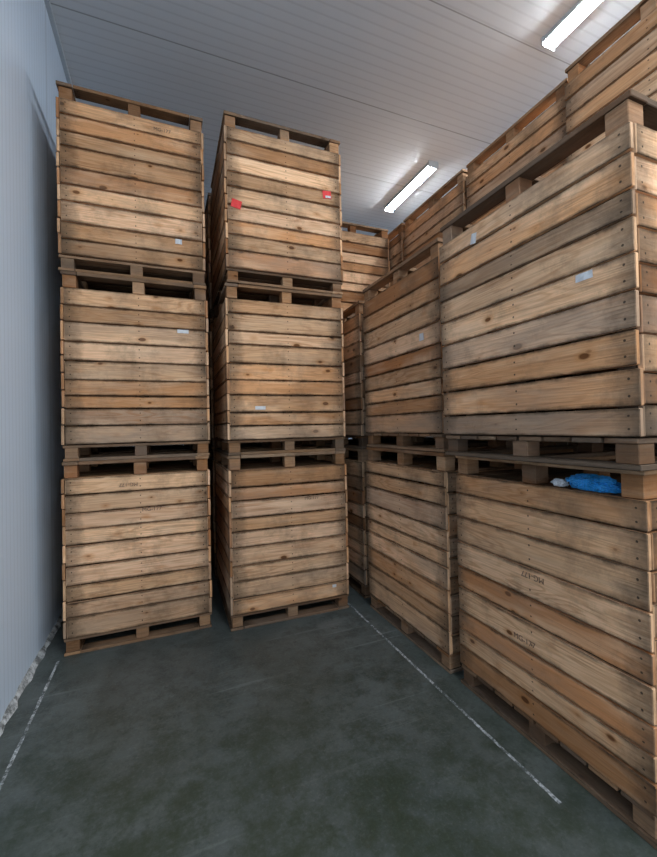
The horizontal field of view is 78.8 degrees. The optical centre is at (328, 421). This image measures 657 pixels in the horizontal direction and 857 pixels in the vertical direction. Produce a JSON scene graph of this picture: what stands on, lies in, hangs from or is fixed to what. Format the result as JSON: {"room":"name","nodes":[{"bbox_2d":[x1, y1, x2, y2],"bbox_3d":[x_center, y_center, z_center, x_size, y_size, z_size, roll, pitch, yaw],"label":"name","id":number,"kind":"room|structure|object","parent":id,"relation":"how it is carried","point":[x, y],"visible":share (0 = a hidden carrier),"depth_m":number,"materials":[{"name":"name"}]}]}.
{"room":"warehouse cold storage","nodes":[
{"label":"warehouse cold storage","id":0,"kind":"room"},
{"bbox_2d":[0,0,66,720],"bbox_3d":[-1.770,-0.910,1.892,0.100,5.150,11.400,-1,-1,-22],"label":"wall","id":1,"kind":"structure","parent":0,"point":[32,454],"depth_m":2.73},
{"bbox_2d":[0,611,62,735],"bbox_3d":[-1.650,1.638,1.882,0.037,0.050,11.200,-1,-1,-22],"label":"baseboard","id":2,"kind":"structure","parent":1,"relation":"attached to","point":[13,705],"depth_m":2.59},
{"bbox_2d":[44,0,76,100],"bbox_3d":[-1.764,-3.468,1.953,0.035,0.035,11.200,-1,-1,-22],"label":"trim","id":3,"kind":"structure","parent":1,"relation":"attached to","point":[47,2],"depth_m":3.58,"materials":[{"name":"metal"}]},
{"bbox_2d":[0,568,656,856],"bbox_3d":[1.695,1.659,3.245,7.460,0.100,11.400,-1,-1,-22],"label":"floor","id":4,"kind":"structure","parent":0,"point":[313,735],"depth_m":1.93,"materials":[{"name":"concrete"}]},
{"bbox_2d":[0,661,58,789],"bbox_3d":[-0.792,1.618,0.099,0.020,0.001,5.850,-1,-1,-22],"label":"floor marking line","id":5,"kind":"object","parent":4,"relation":"on","point":[57,662],"depth_m":2.15,"materials":[{"name":"white paint"}]},
{"bbox_2d":[61,456,211,656],"bbox_3d":[-1.634,0.991,3.554,1.034,1.390,1.088,-1,-1,-22],"label":"wooden crate","id":6,"kind":"object","parent":4,"relation":"on","point":[136,538],"visible":0.98,"depth_m":3.05,"materials":[{"name":"brown wood"}]},
{"bbox_2d":[60,270,209,461],"bbox_3d":[-1.658,-0.399,3.574,1.035,1.390,1.089,-1,-1,-22],"label":"wooden crate","id":7,"kind":"object","parent":6,"relation":"on","point":[140,404],"visible":1,"depth_m":3.07,"materials":[{"name":"brown wood"}]},
{"bbox_2d":[56,80,205,298],"bbox_3d":[-1.698,-1.789,3.591,1.035,1.390,1.089,-1,-1,-22],"label":"wooden crate","id":8,"kind":"object","parent":7,"relation":"on","point":[130,187],"visible":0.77,"depth_m":3.09,"materials":[{"name":"brown wood"}]},
{"bbox_2d":[99,460,189,465],"bbox_3d":[-2.091,1.017,4.676,1.036,1.390,1.086,-1,-1,-23],"label":"wooden crate","id":9,"kind":"object","parent":4,"relation":"on","point":[173,461],"visible":0.02,"depth_m":4.23,"materials":[{"name":"brown wood"}]},
{"bbox_2d":[97,361,189,451],"bbox_3d":[-2.126,-0.373,4.696,1.035,1.390,1.085,-1,-1,-23],"label":"wooden crate","id":10,"kind":"object","parent":9,"relation":"on","point":[124,448],"visible":0.05,"depth_m":4.53,"materials":[{"name":"brown wood"}]},
{"bbox_2d":[207,448,299,578],"bbox_3d":[-0.961,0.996,4.976,1.035,1.390,1.084,-1,-1,-23],"label":"wooden crate","id":11,"kind":"object","parent":4,"relation":"on","point":[212,457],"visible":0.13,"depth_m":4.35,"materials":[{"name":"brown wood"}]},
{"bbox_2d":[207,320,299,448],"bbox_3d":[-0.998,-0.394,4.997,1.034,1.390,1.086,-1,-1,-22],"label":"wooden crate","id":12,"kind":"object","parent":11,"relation":"on","point":[212,445],"visible":0.16,"depth_m":4.32,"materials":[{"name":"brown wood"}]},
{"bbox_2d":[204,193,213,323],"bbox_3d":[-1.023,-1.784,5.016,1.035,1.390,1.084,-1,-1,-22],"label":"wooden crate","id":13,"kind":"object","parent":12,"relation":"on","point":[208,273],"visible":0.14,"depth_m":4.35,"materials":[{"name":"brown wood"}]},
{"bbox_2d":[214,448,348,631],"bbox_3d":[-0.501,0.970,3.855,1.033,1.390,1.089,-1,-1,-21],"label":"wooden crate","id":14,"kind":"object","parent":4,"relation":"on","point":[282,541],"visible":0.92,"depth_m":3.37,"materials":[{"name":"brown wood"}]},
{"bbox_2d":[213,282,345,455],"bbox_3d":[-0.532,-0.420,3.881,1.035,1.390,1.089,-1,-1,-21],"label":"wooden crate","id":15,"kind":"object","parent":14,"relation":"on","point":[270,405],"visible":1,"depth_m":3.39,"materials":[{"name":"brown wood"}]},
{"bbox_2d":[210,110,342,314],"bbox_3d":[-0.556,-1.810,3.893,1.035,1.390,1.091,-1,-1,-22],"label":"wooden crate","id":16,"kind":"object","parent":15,"relation":"on","point":[276,213],"visible":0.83,"depth_m":3.40,"materials":[{"name":"brown wood"}]},
{"bbox_2d":[310,444,357,457],"bbox_3d":[0.196,0.978,5.502,1.036,1.390,1.085,-1,-1,-22],"label":"wooden crate","id":17,"kind":"object","parent":4,"relation":"on","point":[350,452],"visible":0.02,"depth_m":5.07,"materials":[{"name":"brown wood"}]},
{"bbox_2d":[309,437,389,443],"bbox_3d":[0.166,-0.412,5.516,1.033,1.390,1.086,-1,-1,-23],"label":"wooden crate","id":18,"kind":"object","parent":17,"relation":"on","point":[388,438],"visible":0.05,"depth_m":5.18,"materials":[{"name":"brown wood"}]},
{"bbox_2d":[340,221,389,320],"bbox_3d":[0.128,-1.802,5.538,1.035,1.390,1.084,-1,-1,-22],"label":"wooden crate","id":19,"kind":"object","parent":18,"relation":"on","point":[365,257],"visible":0.2,"depth_m":5.08,"materials":[{"name":"brown wood"}]},
{"bbox_2d":[324,445,435,597],"bbox_3d":[0.597,0.954,4.412,1.035,1.390,1.085,-1,-1,-22],"label":"wooden crate","id":20,"kind":"object","parent":4,"relation":"on","point":[358,564],"visible":0.27,"depth_m":3.84,"materials":[{"name":"brown wood"}]},
{"bbox_2d":[324,301,430,448],"bbox_3d":[0.571,-0.436,4.428,1.035,1.390,1.086,-1,-1,-22],"label":"wooden crate","id":21,"kind":"object","parent":20,"relation":"on","point":[353,349],"visible":0.24,"depth_m":3.86,"materials":[{"name":"brown wood"}]},
{"bbox_2d":[348,603,561,803],"bbox_3d":[0.467,1.630,2.918,0.020,0.001,2.680,-1,-1,-22],"label":"floor marking line","id":22,"kind":"object","parent":4,"relation":"on","point":[557,800],"depth_m":2.13,"materials":[{"name":"white paint"}]},
{"bbox_2d":[366,444,556,673],"bbox_3d":[1.029,0.914,3.260,1.034,1.418,1.085,-1,-1,-22],"label":"wooden crate","id":23,"kind":"object","parent":4,"relation":"on","point":[413,533],"visible":0.53,"depth_m":2.89,"materials":[{"name":"brown wood"}]},
{"bbox_2d":[363,237,553,451],"bbox_3d":[1.002,-0.503,3.316,1.039,1.418,1.085,-1,-1,-22],"label":"wooden crate","id":24,"kind":"object","parent":23,"relation":"on","point":[402,324],"visible":0.47,"depth_m":3.01,"materials":[{"name":"brown wood"}]},
{"bbox_2d":[455,449,656,849],"bbox_3d":[1.481,0.889,2.182,1.038,1.418,1.086,-1,-1,-22],"label":"wooden crate","id":25,"kind":"object","parent":4,"relation":"on","point":[539,560],"visible":0.91,"depth_m":1.81,"materials":[{"name":"brown wood"}]},
{"bbox_2d":[439,89,656,470],"bbox_3d":[1.363,-0.507,2.116,1.038,1.376,1.086,-1,-1,-22],"label":"wooden crate","id":26,"kind":"object","parent":25,"relation":"on","point":[558,281],"visible":1,"depth_m":1.70,"materials":[{"name":"brown wood"}]},
{"bbox_2d":[551,478,568,486],"bbox_3d":[1.094,0.286,1.892,0.063,0.036,0.083,-1,-1,-22],"label":"crumpled paper","id":27,"kind":"object","parent":25,"relation":"in","point":[558,482],"visible":0.99,"depth_m":1.87,"materials":[{"name":"white paper"}]},
{"bbox_2d":[565,473,620,492],"bbox_3d":[1.168,0.266,1.754,0.110,0.068,0.246,-1,-1,-22],"label":"plastic bag","id":28,"kind":"object","parent":25,"relation":"in","point":[589,482],"visible":0.98,"depth_m":1.72,"materials":[{"name":"blue plastic"}]},
{"bbox_3d":[2.115,0.909,3.628,1.034,1.390,1.085,-1,-1,-23],"label":"wooden crate","id":29,"kind":"object","parent":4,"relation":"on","visible":0},
{"bbox_2d":[474,374,615,445],"bbox_3d":[2.083,-0.480,3.652,1.033,1.390,1.085,-1,-1,-22],"label":"wooden crate","id":30,"kind":"object","parent":29,"relation":"on","point":[554,443],"visible":0.02,"depth_m":3.19,"materials":[{"name":"brown wood"}]},
{"bbox_2d":[466,78,567,224],"bbox_3d":[2.056,-1.871,3.663,1.033,1.390,1.083,-1,-1,-22],"label":"wooden crate","id":31,"kind":"object","parent":30,"relation":"on","point":[523,144],"visible":0.09,"depth_m":3.39,"materials":[{"name":"brown wood"}]},
{"bbox_3d":[2.482,0.887,2.568,1.035,1.390,1.085,-1,-1,-22],"label":"wooden crate","id":32,"kind":"object","parent":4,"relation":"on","visible":0},
{"bbox_2d":[574,368,617,446],"bbox_3d":[2.452,-0.503,2.591,1.035,1.390,1.084,-1,-1,-22],"label":"wooden crate","id":33,"kind":"object","parent":32,"relation":"on","point":[612,368],"visible":0.02,"depth_m":2.75,"materials":[{"name":"brown wood"}]},
{"bbox_2d":[565,0,656,161],"bbox_3d":[2.413,-1.893,2.608,1.036,1.390,1.084,-1,-1,-22],"label":"wooden crate","id":34,"kind":"object","parent":33,"relation":"on","point":[630,62],"visible":0.24,"depth_m":2.60,"materials":[{"name":"brown wood"}]},
{"bbox_3d":[1.692,0.933,4.665,1.035,1.390,1.085,-1,-1,-22],"label":"wooden crate","id":35,"kind":"object","parent":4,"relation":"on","visible":0},
{"bbox_3d":[1.661,-0.457,4.683,1.035,1.390,1.086,-1,-1,-22],"label":"wooden crate","id":36,"kind":"object","parent":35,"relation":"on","visible":0},
{"bbox_2d":[403,169,467,268],"bbox_3d":[1.631,-1.847,4.704,1.035,1.390,1.085,-1,-1,-22],"label":"wooden crate","id":37,"kind":"object","parent":36,"relation":"on","point":[418,232],"visible":0.17,"depth_m":4.46,"materials":[{"name":"brown wood"}]},
{"bbox_3d":[1.270,0.957,5.702,1.036,1.390,1.086,-1,-1,-22],"label":"wooden crate","id":38,"kind":"object","parent":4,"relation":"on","visible":0},
{"bbox_2d":[424,437,434,439],"bbox_3d":[1.240,-0.433,5.724,1.035,1.390,1.085,-1,-1,-22],"label":"wooden crate","id":39,"kind":"object","parent":38,"relation":"on","point":[425,438],"visible":0.02,"depth_m":5.71,"materials":[{"name":"brown wood"}]},
{"bbox_2d":[388,223,404,285],"bbox_3d":[1.209,-1.823,5.742,1.035,1.390,1.086,-1,-1,-22],"label":"wooden crate","id":40,"kind":"object","parent":39,"relation":"on","point":[396,246],"visible":0.06,"depth_m":5.17,"materials":[{"name":"brown wood"}]},
{"bbox_2d":[50,0,641,239],"bbox_3d":[1.579,-3.590,3.319,7.460,0.100,11.400,-1,-1,-22],"label":"ceiling","id":41,"kind":"structure","parent":0,"point":[401,85],"depth_m":3.94,"materials":[{"name":"white metal"}]},
{"bbox_2d":[384,160,438,212],"bbox_3d":[1.194,-3.451,5.935,0.156,0.088,1.184,-1,-1,-22],"label":"lamp","id":42,"kind":"object","parent":41,"relation":"attached to","point":[430,167],"visible":1,"depth_m":5.81,"materials":[{"name":"white plastic"}]},
{"bbox_2d":[541,0,602,51],"bbox_3d":[2.256,-3.513,3.172,0.156,0.088,1.184,-1,-1,-22],"label":"lamp","id":43,"kind":"object","parent":41,"relation":"attached to","point":[581,9],"visible":1,"depth_m":3.50,"materials":[{"name":"white plastic"}]}
]}

